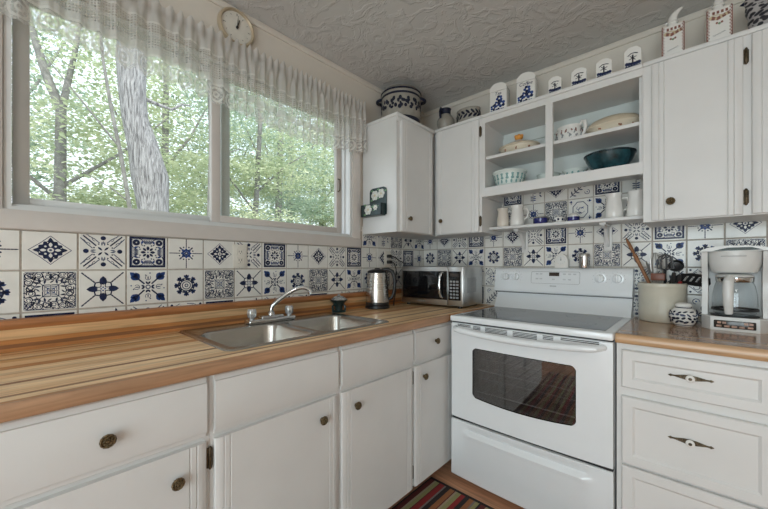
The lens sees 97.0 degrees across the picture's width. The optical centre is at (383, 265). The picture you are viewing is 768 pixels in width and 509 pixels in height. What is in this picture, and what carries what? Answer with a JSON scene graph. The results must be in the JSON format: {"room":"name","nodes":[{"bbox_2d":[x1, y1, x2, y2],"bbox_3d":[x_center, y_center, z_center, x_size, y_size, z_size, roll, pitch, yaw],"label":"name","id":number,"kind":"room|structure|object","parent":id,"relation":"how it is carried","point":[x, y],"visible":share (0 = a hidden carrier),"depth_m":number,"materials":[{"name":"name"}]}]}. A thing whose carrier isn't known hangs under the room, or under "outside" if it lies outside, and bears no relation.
{"room":"kitchen","nodes":[
{"label":"kitchen","id":0,"kind":"room"},
{"bbox_2d":[0,0,423,319],"bbox_3d":[-1.127,-0.036,1.336,0.148,2.452,4.440,0,0,43],"label":"wall","id":1,"kind":"structure","parent":0,"point":[43,273],"depth_m":1.50,"materials":[{"name":"white tile"}]},
{"bbox_2d":[0,0,360,247],"bbox_3d":[-0.770,-0.580,1.709,0.150,0.921,1.657,0,0,43],"label":"window","id":2,"kind":"structure","parent":1,"relation":"in","point":[19,211],"depth_m":1.40,"materials":[{"name":"paint"}]},
{"bbox_2d":[0,288,403,353],"bbox_3d":[-0.527,0.228,1.852,0.038,0.104,2.571,0,0,43],"label":"trim","id":3,"kind":"structure","parent":1,"relation":"attached to","point":[18,334],"depth_m":1.35,"materials":[{"name":"brown wood"}]},
{"bbox_2d":[0,226,423,319],"bbox_3d":[-0.541,-0.013,1.869,0.007,0.505,2.576,0,0,43],"label":"tile backsplash","id":4,"kind":"structure","parent":1,"relation":"attached to","point":[42,273],"depth_m":1.43,"materials":[{"name":"white tile"}]},
{"bbox_2d":[217,7,253,47],"bbox_3d":[-0.720,-1.162,1.662,0.026,0.176,0.176,0,0,43],"label":"wall clock","id":5,"kind":"object","parent":1,"relation":"attached to","point":[230,20],"visible":0.84,"depth_m":1.66,"materials":[{"name":"beige plastic"}]},
{"bbox_2d":[233,244,246,267],"bbox_3d":[-0.709,-0.046,1.676,0.008,0.114,0.070,0,0,43],"label":"wall outlet","id":6,"kind":"object","parent":1,"relation":"attached to","point":[239,251],"visible":1,"depth_m":1.67,"materials":[{"name":"plastic"}]},
{"bbox_2d":[237,249,243,254],"bbox_3d":[-0.708,-0.067,1.675,0.005,0.030,0.032,0,0,43],"label":"socket","id":7,"kind":"object","parent":6,"relation":"attached to","point":[239,251],"depth_m":1.67,"materials":[{"name":"plastic"}]},
{"bbox_2d":[237,257,243,262],"bbox_3d":[-0.708,-0.025,1.675,0.005,0.030,0.032,0,0,43],"label":"socket","id":8,"kind":"object","parent":6,"relation":"attached to","point":[239,259],"depth_m":1.67,"materials":[{"name":"plastic"}]},
{"bbox_2d":[208,0,423,116],"bbox_3d":[-1.121,-1.244,1.236,0.012,0.030,4.300,0,0,43],"label":"trim","id":9,"kind":"structure","parent":1,"relation":"attached to","point":[220,3],"depth_m":1.94,"materials":[{"name":"beige paint"}]},
{"bbox_2d":[384,251,390,266],"bbox_3d":[0.025,-0.046,2.475,0.008,0.114,0.070,0,0,43],"label":"wall outlet","id":10,"kind":"object","parent":1,"relation":"attached to","point":[386,253],"visible":0.91,"depth_m":2.46,"materials":[{"name":"plastic"}]},
{"bbox_2d":[387,260,396,305],"bbox_3d":[0.069,0.120,2.424,0.061,0.315,0.131,0,0,-22],"label":"power cord","id":11,"kind":"object","parent":1,"relation":"attached to","point":[388,261],"visible":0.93,"depth_m":2.44,"materials":[{"name":"black plastic"}]},
{"bbox_2d":[387,255,405,264],"bbox_3d":[0.104,-0.041,2.510,0.062,0.076,0.186,0,0,43],"label":"plug","id":12,"kind":"object","parent":1,"relation":"attached to","point":[388,256],"visible":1,"depth_m":2.46,"materials":[{"name":"black plastic"}]},
{"bbox_2d":[363,112,449,239],"bbox_3d":[0.219,-0.578,2.438,0.340,0.736,0.708,0,0,43],"label":"upper cabinet","id":13,"kind":"object","parent":1,"relation":"attached to","point":[399,156],"visible":0.9,"depth_m":2.19,"materials":[{"name":"white wood"}]},
{"bbox_2d":[361,186,386,217],"bbox_3d":[-0.066,-0.410,2.196,0.193,0.185,0.047,0,0,43],"label":"holder","id":14,"kind":"object","parent":13,"relation":"attached to","point":[377,206],"visible":1,"depth_m":2.18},
{"bbox_2d":[364,205,373,215],"bbox_3d":[-0.099,-0.361,2.197,0.095,0.074,0.003,0,0,43],"label":"flower","id":15,"kind":"object","parent":14,"relation":"on","point":[368,209],"depth_m":2.19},
{"bbox_2d":[371,190,377,201],"bbox_3d":[-0.055,-0.456,2.211,0.095,0.074,0.003,0,0,43],"label":"flower","id":16,"kind":"object","parent":14,"relation":"on","point":[374,193],"depth_m":2.22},
{"bbox_2d":[377,188,386,198],"bbox_3d":[-0.015,-0.463,2.174,0.090,0.069,0.003,0,0,43],"label":"flower","id":17,"kind":"object","parent":14,"relation":"on","point":[381,192],"depth_m":2.17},
{"bbox_2d":[376,84,425,122],"bbox_3d":[0.118,-1.083,2.379,0.293,0.273,0.295,0,0,-44],"label":"crock","id":18,"kind":"object","parent":13,"relation":"on","point":[405,99],"visible":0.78,"depth_m":2.25,"materials":[{"name":"white ceramic"}]},
{"bbox_2d":[388,459,524,508],"bbox_3d":[0.161,1.240,0.084,3.740,0.100,4.540,0,0,43],"label":"floor","id":19,"kind":"structure","parent":0,"point":[444,474],"depth_m":1.81,"materials":[{"name":"brown wood"}]},
{"bbox_2d":[0,376,208,508],"bbox_3d":[-0.932,0.754,0.945,0.624,0.872,0.647,0,0,43],"label":"base cabinet","id":20,"kind":"object","parent":19,"relation":"on","point":[146,449],"visible":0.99,"depth_m":0.83,"materials":[{"name":"white wood"}]},
{"bbox_2d":[206,330,413,508],"bbox_3d":[-0.386,0.754,1.540,0.624,0.872,0.984,0,0,43],"label":"base cabinet","id":21,"kind":"object","parent":19,"relation":"on","point":[332,428],"visible":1,"depth_m":1.27,"materials":[{"name":"white wood"}]},
{"bbox_2d":[0,294,494,422],"bbox_3d":[-0.306,0.243,1.652,0.640,0.146,2.576,0,0,43],"label":"countertop","id":22,"kind":"structure","parent":21,"relation":"on","point":[33,382],"depth_m":1.01,"materials":[{"name":"brown wood"}]},
{"bbox_2d":[244,286,312,324],"bbox_3d":[-0.512,0.190,1.677,0.136,0.176,0.303,0,0,43],"label":"faucet","id":23,"kind":"object","parent":22,"relation":"on","point":[251,313],"visible":1,"depth_m":1.68,"materials":[{"name":"silver metal"}]},
{"bbox_2d":[178,312,388,350],"bbox_3d":[-0.419,0.365,1.560,0.503,0.179,0.803,0,0,43],"label":"sink","id":24,"kind":"object","parent":22,"relation":"in","point":[237,336],"visible":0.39,"depth_m":1.55,"materials":[{"name":"metal"}]},
{"bbox_2d":[365,267,395,308],"bbox_3d":[-0.035,0.146,2.249,0.185,0.267,0.162,0,0,-37],"label":"electric kettle","id":25,"kind":"object","parent":22,"relation":"on","point":[377,295],"visible":1,"depth_m":2.19,"materials":[{"name":"silver metal"}]},
{"bbox_2d":[402,266,481,307],"bbox_3d":[0.400,0.143,2.429,0.489,0.274,0.353,0,0,39],"label":"microwave oven","id":26,"kind":"object","parent":22,"relation":"on","point":[459,286],"visible":1,"depth_m":2.30,"materials":[{"name":"silver metal"}]},
{"bbox_2d":[412,321,452,486],"bbox_3d":[0.077,0.754,2.043,0.624,0.872,0.399,0,0,43],"label":"base cabinet","id":27,"kind":"object","parent":19,"relation":"on","point":[432,345],"visible":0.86,"depth_m":1.82,"materials":[{"name":"white wood"}]},
{"bbox_2d":[392,477,493,508],"bbox_3d":[-0.229,1.185,0.741,0.845,0.009,2.379,0,0,43],"label":"striped rug","id":28,"kind":"object","parent":19,"relation":"on","point":[433,493],"visible":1,"depth_m":1.72,"materials":[{"name":"multicoloured fabric"}]},
{"bbox_2d":[450,268,634,508],"bbox_3d":[0.845,0.602,1.844,0.759,1.174,0.720,0,0,43],"label":"stove","id":29,"kind":"object","parent":19,"relation":"on","point":[534,419],"visible":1,"depth_m":1.70,"materials":[{"name":"metal"}]},
{"bbox_2d":[452,322,614,468],"bbox_3d":[0.814,0.573,1.811,0.753,0.518,0.631,0,0,43],"label":"oven","id":30,"kind":"object","parent":29,"relation":"in","point":[553,393],"depth_m":1.65,"materials":[{"name":"white metal"}]},
{"bbox_2d":[450,306,633,340],"bbox_3d":[0.853,0.290,1.853,0.759,0.031,0.616,0,0,43],"label":"cooktop","id":31,"kind":"object","parent":29,"relation":"in","point":[562,323],"depth_m":1.72,"materials":[{"name":"ceramic"}]},
{"bbox_2d":[555,254,568,267],"bbox_3d":[1.077,-0.028,2.061,0.072,0.084,0.041,0,0,43],"label":"timer","id":32,"kind":"object","parent":29,"relation":"on","point":[561,260],"visible":1,"depth_m":2.05,"materials":[{"name":"white plastic"}]},
{"bbox_2d":[579,253,589,267],"bbox_3d":[1.169,-0.029,1.983,0.058,0.086,0.058,0,0,43],"label":"shaker","id":33,"kind":"object","parent":29,"relation":"on","point":[584,258],"visible":1,"depth_m":1.96,"materials":[{"name":"silver metal"}]},
{"bbox_2d":[617,343,767,508],"bbox_3d":[1.453,0.754,1.330,0.824,0.872,0.637,0,0,43],"label":"base cabinet","id":34,"kind":"object","parent":19,"relation":"on","point":[692,427],"visible":1,"depth_m":1.24,"materials":[{"name":"white wood"}]},
{"bbox_2d":[615,316,767,361],"bbox_3d":[1.466,0.295,1.334,0.840,0.039,0.636,0,0,43],"label":"countertop","id":35,"kind":"structure","parent":34,"relation":"on","point":[696,338],"depth_m":1.30,"materials":[{"name":"brown wood"}]},
{"bbox_2d":[637,282,687,322],"bbox_3d":[1.387,0.180,1.698,0.195,0.189,0.195,0,0,43],"label":"utensil crock","id":36,"kind":"object","parent":35,"relation":"on","point":[655,300],"visible":0.83,"depth_m":1.63,"materials":[{"name":"beige ceramic"}]},
{"bbox_2d":[626,238,650,282],"bbox_3d":[1.354,0.058,1.753,0.176,0.409,0.030,0,0,43],"label":"wooden spoon","id":37,"kind":"object","parent":36,"relation":"in","point":[635,256],"visible":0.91,"depth_m":1.77,"materials":[{"name":"brown wood"}]},
{"bbox_2d":[626,238,634,253],"bbox_3d":[1.305,-0.100,1.800,0.041,0.092,0.028,0,0,43],"label":"bowl","id":38,"kind":"object","parent":37,"relation":"on","point":[628,242],"depth_m":1.79,"materials":[{"name":"brown wood"}]},
{"bbox_2d":[646,261,655,282],"bbox_3d":[1.380,0.119,1.713,0.099,0.286,0.047,0,0,43],"label":"utensil","id":39,"kind":"object","parent":36,"relation":"in","point":[647,264],"visible":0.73,"depth_m":1.73,"materials":[{"name":"metal"}]},
{"bbox_2d":[650,253,663,282],"bbox_3d":[1.391,0.097,1.734,0.056,0.327,0.056,0,0,-16],"label":"wire whisk","id":40,"kind":"object","parent":36,"relation":"in","point":[653,253],"visible":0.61,"depth_m":1.73,"materials":[{"name":"metal"}]},
{"bbox_2d":[651,273,664,280],"bbox_3d":[1.344,0.149,1.668,0.056,0.223,0.049,0,0,43],"label":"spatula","id":41,"kind":"object","parent":36,"relation":"in","point":[654,276],"visible":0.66,"depth_m":1.66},
{"bbox_2d":[656,253,674,283],"bbox_3d":[1.410,0.100,1.704,0.072,0.320,0.058,0,0,43],"label":"potato masher","id":42,"kind":"object","parent":36,"relation":"in","point":[665,254],"visible":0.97,"depth_m":1.70,"materials":[{"name":"black plastic"}]},
{"bbox_2d":[668,260,683,283],"bbox_3d":[1.433,0.117,1.699,0.102,0.288,0.036,0,0,43],"label":"ladle","id":43,"kind":"object","parent":36,"relation":"in","point":[678,265],"visible":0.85,"depth_m":1.69,"materials":[{"name":"black plastic"}]},
{"bbox_2d":[668,260,683,271],"bbox_3d":[1.448,0.002,1.686,0.062,0.059,0.036,0,0,43],"label":"bowl","id":44,"kind":"object","parent":43,"relation":"on","point":[678,265],"depth_m":1.69,"materials":[{"name":"black plastic"}]},
{"bbox_2d":[671,273,681,283],"bbox_3d":[1.407,0.148,1.660,0.035,0.228,0.072,0,0,-17],"label":"tongs","id":45,"kind":"object","parent":36,"relation":"in","point":[673,277],"visible":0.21,"depth_m":1.64,"materials":[{"name":"black plastic"}]},
{"bbox_2d":[675,273,710,286],"bbox_3d":[1.432,0.149,1.643,0.214,0.227,0.048,0,0,43],"label":"slotted spatula","id":46,"kind":"object","parent":36,"relation":"in","point":[696,276],"visible":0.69,"depth_m":1.61,"materials":[{"name":"black plastic"}]},
{"bbox_2d":[668,302,698,326],"bbox_3d":[1.368,0.222,1.553,0.105,0.107,0.105,0,0,43],"label":"ginger jar","id":47,"kind":"object","parent":35,"relation":"on","point":[682,314],"visible":1,"depth_m":1.52,"materials":[{"name":"white ceramic"}]},
{"bbox_2d":[699,245,767,333],"bbox_3d":[1.541,0.096,1.496,0.236,0.360,0.217,0,0,-44],"label":"coffee maker","id":48,"kind":"object","parent":35,"relation":"on","point":[736,259],"visible":0.96,"depth_m":1.46,"materials":[{"name":"white plastic"}]},
{"bbox_2d":[711,274,759,315],"bbox_3d":[1.495,0.124,1.467,0.184,0.174,0.147,0,0,-4],"label":"coffee carafe","id":49,"kind":"object","parent":48,"relation":"on","point":[728,280],"visible":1,"depth_m":1.41,"materials":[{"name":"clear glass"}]},
{"bbox_2d":[708,251,762,272],"bbox_3d":[1.543,-0.015,1.498,0.229,0.091,0.203,0,0,-44],"label":"basket","id":50,"kind":"object","parent":48,"relation":"on","point":[718,261],"depth_m":1.42,"materials":[{"name":"white plastic"}]},
{"bbox_2d":[715,247,763,250],"bbox_3d":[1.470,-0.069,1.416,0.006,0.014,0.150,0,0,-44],"label":"lid","id":51,"kind":"object","parent":48,"relation":"attached to","point":[716,248],"depth_m":1.41,"materials":[{"name":"white plastic"}]},
{"bbox_2d":[223,0,726,112],"bbox_3d":[0.161,-1.312,0.084,3.740,0.100,4.540,0,0,43],"label":"ceiling","id":52,"kind":"structure","parent":0,"point":[450,51],"depth_m":1.83,"materials":[{"name":"grey paint"}]},
{"bbox_2d":[424,2,767,320],"bbox_3d":[1.663,-0.036,1.687,3.500,2.452,0.148,0,0,43],"label":"wall","id":53,"kind":"structure","parent":0,"point":[684,244],"depth_m":1.99,"materials":[{"name":"white tile"}]},
{"bbox_2d":[435,115,501,237],"bbox_3d":[0.571,-0.578,2.361,0.364,0.736,0.345,0,0,43],"label":"upper cabinet","id":54,"kind":"object","parent":53,"relation":"attached to","point":[461,210],"visible":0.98,"depth_m":2.23,"materials":[{"name":"white wood"}]},
{"bbox_2d":[437,107,454,128],"bbox_3d":[0.438,-1.027,2.413,0.123,0.160,0.123,0,0,-3],"label":"jug","id":55,"kind":"object","parent":54,"relation":"on","point":[445,119],"visible":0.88,"depth_m":2.37,"materials":[{"name":"beige ceramic"}]},
{"bbox_2d":[456,106,480,122],"bbox_3d":[0.576,-1.006,2.318,0.169,0.119,0.123,0,0,43],"label":"pot","id":56,"kind":"object","parent":54,"relation":"on","point":[469,112],"visible":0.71,"depth_m":2.26,"materials":[{"name":"white ceramic"}]},
{"bbox_2d":[481,63,642,203],"bbox_3d":[1.014,-0.688,1.975,0.810,0.516,0.313,0,0,43],"label":"open shelf unit","id":57,"kind":"object","parent":53,"relation":"attached to","point":[539,118],"visible":0.78,"depth_m":1.92,"materials":[{"name":"paint"}]},
{"bbox_2d":[490,82,509,111],"bbox_3d":[0.740,-1.049,2.173,0.108,0.204,0.087,0,0,35],"label":"canister","id":58,"kind":"object","parent":57,"relation":"on","point":[499,92],"visible":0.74,"depth_m":2.14,"materials":[{"name":"white ceramic"}]},
{"bbox_2d":[492,168,526,185],"bbox_3d":[0.799,-0.539,2.167,0.210,0.103,0.210,0,0,43],"label":"mixing bowl","id":59,"kind":"object","parent":57,"relation":"on","point":[511,175],"visible":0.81,"depth_m":2.09,"materials":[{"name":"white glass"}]},
{"bbox_2d":[499,134,539,152],"bbox_3d":[0.853,-0.758,2.151,0.250,0.139,0.200,0,0,43],"label":"covered dish","id":60,"kind":"object","parent":57,"relation":"on","point":[519,143],"visible":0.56,"depth_m":2.08,"materials":[{"name":"beige ceramic"}]},
{"bbox_2d":[499,141,539,152],"bbox_3d":[0.853,-0.719,2.151,0.250,0.061,0.200,0,0,43],"label":"bowl","id":61,"kind":"object","parent":60,"relation":"attached to","point":[515,145],"depth_m":2.07,"materials":[{"name":"beige ceramic"}]},
{"bbox_2d":[516,72,537,103],"bbox_3d":[0.866,-1.049,2.057,0.108,0.204,0.087,0,0,35],"label":"canister","id":62,"kind":"object","parent":57,"relation":"on","point":[527,82],"visible":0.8,"depth_m":2.02,"materials":[{"name":"white ceramic"}]},
{"bbox_2d":[535,172,560,178],"bbox_3d":[0.998,-0.532,2.065,0.132,0.089,0.132,0,0,-7],"label":"casserole dish","id":63,"kind":"object","parent":57,"relation":"on","point":[542,175],"visible":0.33,"depth_m":2.03,"materials":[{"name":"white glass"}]},
{"bbox_2d":[548,76,562,92],"bbox_3d":[0.950,-0.992,1.884,0.064,0.091,0.049,0,0,35],"label":"canister","id":64,"kind":"object","parent":57,"relation":"on","point":[555,83],"visible":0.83,"depth_m":1.86,"materials":[{"name":"white ceramic"}]},
{"bbox_2d":[549,81,560,92],"bbox_3d":[0.938,-0.980,1.865,0.061,0.063,0.005,0,0,35],"label":"painting","id":65,"kind":"object","parent":64,"relation":"attached to","point":[558,88],"depth_m":1.86},
{"bbox_2d":[555,119,587,140],"bbox_3d":[1.063,-0.752,1.950,0.133,0.126,0.155,0,0,5],"label":"creamer","id":66,"kind":"object","parent":57,"relation":"on","point":[570,130],"visible":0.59,"depth_m":1.90,"materials":[{"name":"white ceramic"}]},
{"bbox_2d":[562,167,587,174],"bbox_3d":[1.105,-0.519,1.967,0.130,0.064,0.130,0,0,43],"label":"patterned bowl","id":67,"kind":"object","parent":57,"relation":"on","point":[576,169],"visible":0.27,"depth_m":1.92,"materials":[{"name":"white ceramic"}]},
{"bbox_2d":[571,67,586,85],"bbox_3d":[1.036,-0.992,1.804,0.070,0.092,0.049,0,0,35],"label":"canister","id":68,"kind":"object","parent":57,"relation":"on","point":[579,75],"visible":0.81,"depth_m":1.78,"materials":[{"name":"white ceramic"}]},
{"bbox_2d":[572,72,585,85],"bbox_3d":[1.024,-0.981,1.786,0.066,0.064,0.005,0,0,35],"label":"painting","id":69,"kind":"object","parent":68,"relation":"attached to","point":[577,77],"depth_m":1.79,"materials":[{"name":"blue ceramic"}]},
{"bbox_2d":[596,58,611,77],"bbox_3d":[1.119,-0.993,1.729,0.066,0.094,0.049,0,0,35],"label":"canister","id":70,"kind":"object","parent":57,"relation":"on","point":[604,66],"visible":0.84,"depth_m":1.71,"materials":[{"name":"white ceramic"}]},
{"bbox_2d":[597,63,610,77],"bbox_3d":[1.107,-0.981,1.710,0.063,0.065,0.005,0,0,35],"label":"painting","id":71,"kind":"object","parent":70,"relation":"attached to","point":[603,69],"depth_m":1.71,"materials":[{"name":"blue ceramic"}]},
{"bbox_2d":[584,147,636,169],"bbox_3d":[1.195,-0.538,1.803,0.236,0.102,0.236,0,0,43],"label":"bowl","id":72,"kind":"object","parent":57,"relation":"on","point":[616,156],"visible":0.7,"depth_m":1.73,"materials":[{"name":"teal ceramic"}]},
{"bbox_2d":[586,113,638,132],"bbox_3d":[1.211,-0.739,1.795,0.256,0.102,0.159,0,0,43],"label":"covered dish","id":73,"kind":"object","parent":57,"relation":"on","point":[615,120],"visible":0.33,"depth_m":1.74,"materials":[{"name":"beige ceramic"}]},
{"bbox_2d":[624,46,640,68],"bbox_3d":[1.205,-0.998,1.649,0.066,0.104,0.049,0,0,35],"label":"canister","id":74,"kind":"object","parent":57,"relation":"on","point":[632,56],"visible":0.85,"depth_m":1.63,"materials":[{"name":"white ceramic"}]},
{"bbox_2d":[625,52,640,68],"bbox_3d":[1.193,-0.985,1.630,0.063,0.072,0.005,0,0,35],"label":"painting","id":75,"kind":"object","parent":74,"relation":"attached to","point":[631,58],"depth_m":1.63,"materials":[{"name":"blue ceramic"}]},
{"bbox_2d":[489,215,642,252],"bbox_3d":[1.051,-0.167,2.015,0.810,0.164,0.197,0,0,43],"label":"wall shelf","id":76,"kind":"object","parent":53,"relation":"attached to","point":[606,224],"visible":0.88,"depth_m":1.93,"materials":[{"name":"white wood"}]},
{"bbox_2d":[497,208,511,226],"bbox_3d":[0.782,-0.311,2.221,0.080,0.122,0.091,0,0,-30],"label":"milk pitcher","id":77,"kind":"object","parent":76,"relation":"on","point":[503,217],"visible":0.8,"depth_m":2.20,"materials":[{"name":"white ceramic"}]},
{"bbox_2d":[510,204,528,225],"bbox_3d":[0.852,-0.316,2.159,0.098,0.131,0.086,0,0,-10],"label":"milk pitcher","id":78,"kind":"object","parent":76,"relation":"on","point":[517,215],"visible":0.88,"depth_m":2.13,"materials":[{"name":"white ceramic"}]},
{"bbox_2d":[533,216,547,223],"bbox_3d":[0.950,-0.274,2.062,0.082,0.047,0.082,0,0,43],"label":"dish","id":79,"kind":"object","parent":76,"relation":"on","point":[539,219],"visible":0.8,"depth_m":2.03,"materials":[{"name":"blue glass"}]},
{"bbox_2d":[553,216,564,221],"bbox_3d":[1.027,-0.270,1.992,0.059,0.040,0.060,0,0,43],"label":"trinket box","id":80,"kind":"object","parent":76,"relation":"on","point":[556,218],"visible":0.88,"depth_m":1.97,"materials":[{"name":"white ceramic"}]},
{"bbox_2d":[567,213,579,220],"bbox_3d":[1.081,-0.276,1.941,0.064,0.051,0.064,0,0,43],"label":"dish","id":81,"kind":"object","parent":76,"relation":"on","point":[572,216],"visible":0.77,"depth_m":1.92,"materials":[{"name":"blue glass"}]},
{"bbox_2d":[567,216,579,220],"bbox_3d":[1.081,-0.264,1.941,0.064,0.027,0.064,0,0,43],"label":"bowl","id":82,"kind":"object","parent":81,"relation":"on","point":[569,218],"depth_m":1.92,"materials":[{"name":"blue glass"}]},
{"bbox_2d":[605,192,627,217],"bbox_3d":[1.227,-0.316,1.804,0.086,0.131,0.098,0,0,-20],"label":"milk pitcher","id":83,"kind":"object","parent":76,"relation":"on","point":[614,204],"visible":0.89,"depth_m":1.78,"materials":[{"name":"white ceramic"}]},
{"bbox_2d":[626,189,642,215],"bbox_3d":[1.292,-0.316,1.751,0.086,0.131,0.098,0,0,-25],"label":"milk pitcher","id":84,"kind":"object","parent":76,"relation":"on","point":[635,199],"visible":0.71,"depth_m":1.72,"materials":[{"name":"white ceramic"}]},
{"bbox_2d":[424,0,744,116],"bbox_3d":[1.614,-1.244,1.634,3.500,0.030,0.012,0,0,43],"label":"trim","id":85,"kind":"structure","parent":53,"relation":"attached to","point":[701,13],"depth_m":1.97,"materials":[{"name":"beige paint"}]},
{"bbox_2d":[424,179,767,320],"bbox_3d":[1.178,-0.127,2.037,2.305,0.824,0.007,0,0,43],"label":"tile backsplash","id":86,"kind":"structure","parent":53,"relation":"attached to","point":[684,244],"depth_m":2.00,"materials":[{"name":"white tile"}]},
{"bbox_2d":[643,23,767,227],"bbox_3d":[1.588,-0.574,1.426,0.776,0.744,0.345,0,0,43],"label":"upper cabinet","id":87,"kind":"object","parent":53,"relation":"attached to","point":[705,105],"visible":1,"depth_m":1.44,"materials":[{"name":"white wood"}]},
{"bbox_2d":[662,7,684,56],"bbox_3d":[1.357,-1.074,1.598,0.081,0.255,0.072,0,0,39],"label":"ceramic bottle","id":88,"kind":"object","parent":87,"relation":"on","point":[673,36],"visible":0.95,"depth_m":1.57,"materials":[{"name":"white ceramic"}]},
{"bbox_2d":[705,0,732,42],"bbox_3d":[1.470,-1.074,1.495,0.081,0.255,0.072,0,0,39],"label":"ceramic bottle","id":89,"kind":"object","parent":87,"relation":"on","point":[718,21],"visible":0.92,"depth_m":1.47,"materials":[{"name":"white ceramic"}]},
{"bbox_2d":[740,0,767,28],"bbox_3d":[1.624,-1.056,1.375,0.260,0.218,0.120,0,0,43],"label":"vase","id":90,"kind":"object","parent":87,"relation":"on","point":[756,11],"visible":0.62,"depth_m":1.41,"materials":[{"name":"ceramic"}]},
{"bbox_3d":[-0.721,-1.032,1.615,0.046,0.045,1.740,0,0,43],"label":"curtain rod","id":91,"kind":"object","parent":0,"visible":0},
{"bbox_2d":[0,0,366,152],"bbox_3d":[-0.706,-0.881,1.601,0.046,0.389,1.720,0,0,43],"label":"lace valance","id":92,"kind":"object","parent":91,"relation":"hanging from","point":[297,86],"visible":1,"depth_m":1.54,"materials":[{"name":"white fabric"}]},
{"label":"outside","id":93,"kind":"structure","parent":0,"visible":0},
{"bbox_3d":[-9.093,2.740,14.884,29.800,0.100,45.000,0,0,43],"label":"ground","id":94,"kind":"structure","parent":93,"visible":0},
{"bbox_2d":[30,11,125,205],"bbox_3d":[-8.672,-3.371,7.286,6.773,12.130,5.445,0,0,23],"label":"tree","id":95,"kind":"object","parent":94,"relation":"on","point":[33,189],"visible":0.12,"depth_m":7.85,"materials":[{"name":"green plant"}]},
{"bbox_2d":[42,34,131,207],"bbox_3d":[-2.353,0.140,2.886,0.782,5.102,0.088,0,0,-41],"label":"sapling","id":96,"kind":"object","parent":94,"relation":"on","point":[117,142],"visible":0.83,"depth_m":2.89,"materials":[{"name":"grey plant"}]},
{"bbox_2d":[30,8,240,214],"bbox_3d":[-4.347,-0.663,5.431,3.535,6.706,4.516,0,0,43],"label":"forked tree","id":97,"kind":"object","parent":94,"relation":"on","point":[60,184],"visible":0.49,"depth_m":4.94,"materials":[{"name":"green plant"}]},
{"bbox_2d":[32,21,249,215],"bbox_3d":[-6.606,-3.257,10.021,6.394,11.902,5.852,0,0,43],"label":"tree","id":98,"kind":"object","parent":94,"relation":"on","point":[165,114],"visible":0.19,"depth_m":9.98,"materials":[{"name":"green plant"}]},
{"bbox_2d":[31,10,284,211],"bbox_3d":[-2.956,-0.765,4.211,2.572,6.920,4.416,0,0,34],"label":"tree","id":99,"kind":"object","parent":94,"relation":"on","point":[148,172],"visible":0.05,"depth_m":3.38,"materials":[{"name":"grey plant"}]},
{"bbox_2d":[148,56,263,215],"bbox_3d":[-2.789,-0.560,5.365,1.937,6.501,2.013,0,0,43],"label":"slim tree","id":100,"kind":"object","parent":94,"relation":"on","point":[186,76],"visible":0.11,"depth_m":5.25,"materials":[{"name":"green plant"}]},
{"bbox_2d":[148,62,285,216],"bbox_3d":[-6.331,-3.358,13.114,5.578,12.105,6.521,0,0,-39],"label":"tree","id":101,"kind":"object","parent":94,"relation":"on","point":[200,109],"visible":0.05,"depth_m":12.88,"materials":[{"name":"green plant"}]},
{"bbox_2d":[132,94,333,223],"bbox_3d":[-2.568,-1.061,6.634,3.003,7.503,3.810,0,0,28],"label":"leafy tree","id":102,"kind":"object","parent":94,"relation":"on","point":[258,169],"visible":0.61,"depth_m":6.51,"materials":[{"name":"green plant"}]},
{"bbox_2d":[170,67,333,224],"bbox_3d":[-2.771,-1.810,8.527,4.443,9.002,4.252,0,0,-42],"label":"tree","id":103,"kind":"object","parent":94,"relation":"on","point":[278,201],"visible":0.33,"depth_m":8.43,"materials":[{"name":"green plant"}]},
{"bbox_2d":[188,81,333,225],"bbox_3d":[-3.530,-3.320,12.120,6.102,12.028,5.968,0,0,-19],"label":"tree","id":104,"kind":"object","parent":94,"relation":"on","point":[304,186],"visible":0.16,"depth_m":11.82,"materials":[{"name":"green plant"}]},
{"bbox_2d":[261,109,333,226],"bbox_3d":[-1.334,-3.345,13.127,6.663,12.079,5.965,0,0,43],"label":"tree","id":105,"kind":"object","parent":94,"relation":"on","point":[330,136],"visible":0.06,"depth_m":12.34,"materials":[{"name":"green plant"}]},
{"bbox_2d":[262,115,333,225],"bbox_3d":[-2.864,-3.335,15.477,5.477,12.058,6.474,0,0,-29],"label":"tree","id":106,"kind":"object","parent":94,"relation":"on","point":[319,223],"visible":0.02,"depth_m":15.30,"materials":[{"name":"green plant"}]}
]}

